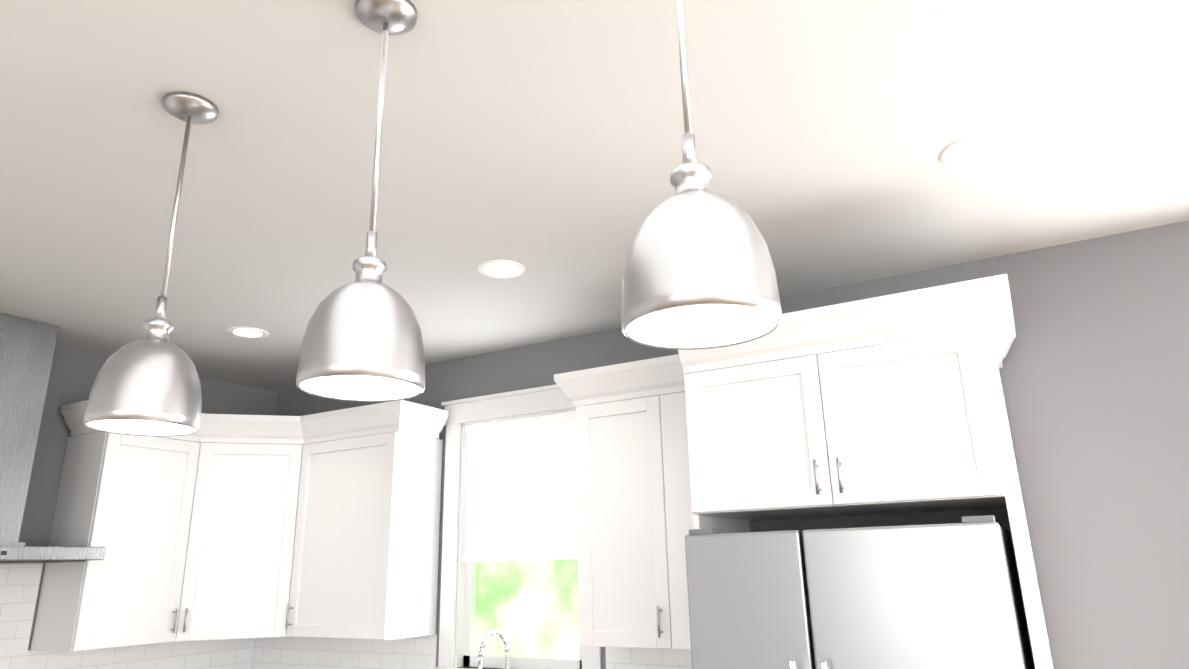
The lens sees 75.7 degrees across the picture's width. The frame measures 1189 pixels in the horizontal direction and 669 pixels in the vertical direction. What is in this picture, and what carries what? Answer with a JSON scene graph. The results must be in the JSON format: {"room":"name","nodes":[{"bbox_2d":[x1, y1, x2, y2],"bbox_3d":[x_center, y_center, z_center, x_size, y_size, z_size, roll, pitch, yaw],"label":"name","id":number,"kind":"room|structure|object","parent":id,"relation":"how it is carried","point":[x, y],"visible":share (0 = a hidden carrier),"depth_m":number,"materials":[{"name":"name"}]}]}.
{"room":"kitchen","nodes":[
{"label":"kitchen","id":0,"kind":"room"},
{"bbox_2d":[18,345,276,649],"bbox_3d":[-3.897,0.811,1.357,0.120,2.800,7.750,-11,-19,28],"label":"wall","id":1,"kind":"structure","parent":0,"point":[73,375],"depth_m":3.75,"materials":[{"name":"grey paint"}]},
{"bbox_2d":[0,313,105,563],"bbox_3d":[-2.591,0.427,3.229,0.502,1.030,0.900,-11,-19,28],"label":"range hood","id":2,"kind":"object","parent":1,"relation":"attached to","point":[27,348],"visible":1,"depth_m":3.29,"materials":[{"name":"silver metal"}]},
{"bbox_2d":[30,400,193,651],"bbox_3d":[-2.277,0.933,3.761,0.392,1.110,0.519,-11,-19,28],"label":"upper cabinet","id":3,"kind":"object","parent":1,"relation":"attached to","point":[125,495],"depth_m":3.60,"materials":[{"name":"white wood"}]},
{"bbox_2d":[0,563,251,668],"bbox_3d":[-2.594,1.470,3.404,0.012,0.910,2.460,-11,-19,28],"label":"tile backsplash","id":4,"kind":"structure","parent":1,"relation":"attached to","point":[19,585],"depth_m":3.62,"materials":[{"name":"white tile"}]},
{"bbox_2d":[0,0,1188,392],"bbox_3d":[-0.404,-1.238,-0.122,8.240,0.100,7.750,-11,-19,28],"label":"ceiling","id":5,"kind":"structure","parent":0,"point":[540,140],"depth_m":2.11,"materials":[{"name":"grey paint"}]},
{"bbox_2d":[83,92,218,435],"bbox_3d":[-0.984,-0.179,1.767,0.218,0.799,0.218,-11,-19,28],"label":"pendant light","id":6,"kind":"object","parent":5,"relation":"hanging from","point":[149,384],"visible":1,"depth_m":1.64,"materials":[{"name":"silver metal"}]},
{"bbox_2d":[226,326,268,338],"bbox_3d":[-1.653,-0.007,3.648,0.188,0.006,0.188,-11,-19,28],"label":"recessed light","id":7,"kind":"object","parent":5,"relation":"in","point":[247,332],"visible":0.98,"depth_m":3.64,"materials":[{"name":"white"}]},
{"bbox_2d":[296,0,424,401],"bbox_3d":[-0.419,-0.285,1.463,0.218,0.799,0.218,-11,-19,28],"label":"pendant light","id":8,"kind":"object","parent":5,"relation":"hanging from","point":[362,341],"visible":1,"depth_m":1.32,"materials":[{"name":"silver metal"}]},
{"bbox_2d":[477,260,525,278],"bbox_3d":[-0.359,-0.250,2.951,0.188,0.006,0.188,-11,-19,28],"label":"recessed light","id":9,"kind":"object","parent":5,"relation":"in","point":[502,269],"visible":1,"depth_m":2.94,"materials":[{"name":"white"}]},
{"bbox_2d":[621,0,781,349],"bbox_3d":[0.137,-0.390,1.163,0.218,0.799,0.218,-11,-19,28],"label":"pendant light","id":10,"kind":"object","parent":5,"relation":"hanging from","point":[699,272],"visible":1,"depth_m":1.01,"materials":[{"name":"silver metal"}]},
{"bbox_2d":[940,132,1011,167],"bbox_3d":[1.083,-0.521,2.174,0.188,0.006,0.188,-11,-19,28],"label":"recessed light","id":11,"kind":"object","parent":5,"relation":"in","point":[971,149],"visible":1,"depth_m":2.17,"materials":[{"name":"white"}]},
{"bbox_2d":[275,220,1188,668],"bbox_3d":[1.570,1.061,2.613,8.120,2.800,0.120,-11,-19,28],"label":"wall","id":12,"kind":"structure","parent":0,"point":[1093,370],"depth_m":2.67,"materials":[{"name":"grey paint"}]},
{"bbox_2d":[170,413,305,641],"bbox_3d":[-1.854,1.031,4.118,0.761,1.110,0.761,-11,-19,28],"label":"upper cabinet","id":13,"kind":"object","parent":12,"relation":"attached to","point":[237,526],"depth_m":3.92,"materials":[{"name":"white wood"}]},
{"bbox_2d":[286,400,445,639],"bbox_3d":[-1.214,0.972,3.976,0.722,1.110,0.393,-11,-19,28],"label":"upper cabinet","id":14,"kind":"object","parent":12,"relation":"attached to","point":[366,537],"depth_m":3.82,"materials":[{"name":"white wood"}]},
{"bbox_2d":[248,634,691,668],"bbox_3d":[-0.672,1.696,3.679,3.020,0.467,0.012,-11,-19,28],"label":"tile backsplash","id":15,"kind":"structure","parent":12,"relation":"attached to","point":[419,652],"depth_m":3.97,"materials":[{"name":"white tile"}]},
{"bbox_2d":[431,384,601,668],"bbox_3d":[-0.364,0.980,3.742,0.960,1.420,0.150,-11,-19,28],"label":"window","id":16,"kind":"structure","parent":12,"relation":"in","point":[512,542],"depth_m":3.79,"materials":[{"name":"white"}]},
{"bbox_2d":[554,354,693,649],"bbox_3d":[0.227,0.700,3.192,0.673,1.110,0.405,-11,-19,28],"label":"upper cabinet","id":17,"kind":"object","parent":12,"relation":"attached to","point":[635,520],"visible":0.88,"depth_m":3.07,"materials":[{"name":"white wood"}]},
{"bbox_3d":[-0.338,1.517,-0.958,8.240,0.060,7.750,-11,-19,28],"label":"floor","id":18,"kind":"structure","parent":0,"visible":0},
{"bbox_2d":[685,515,1032,668],"bbox_3d":[0.879,1.507,2.318,0.926,1.799,0.782,-11,-19,28],"label":"fridge","id":19,"kind":"object","parent":18,"relation":"on","point":[939,596],"visible":1,"depth_m":2.22,"materials":[{"name":"grey metal"}]},
{"bbox_2d":[678,274,1053,668],"bbox_3d":[0.932,1.190,2.469,1.139,2.500,0.679,-11,-19,28],"label":"tall cabinet","id":20,"kind":"object","parent":18,"relation":"on","point":[890,404],"visible":1,"depth_m":2.46,"materials":[{"name":"white wood"}]},
{"bbox_3d":[-1.236,2.283,3.109,2.370,0.880,1.228,-11,-19,28],"label":"base cabinet","id":21,"kind":"object","parent":18,"relation":"on","visible":0},
{"bbox_3d":[-0.965,1.885,3.059,3.006,0.240,1.223,-11,-19,28],"label":"countertop","id":22,"kind":"structure","parent":21,"relation":"on","visible":0},
{"bbox_2d":[477,629,509,668],"bbox_3d":[-0.428,1.577,3.382,0.101,0.511,0.251,-11,-19,28],"label":"faucet","id":23,"kind":"object","parent":22,"relation":"on","point":[499,633],"visible":1,"depth_m":3.46,"materials":[{"name":"silver metal"}]}
]}

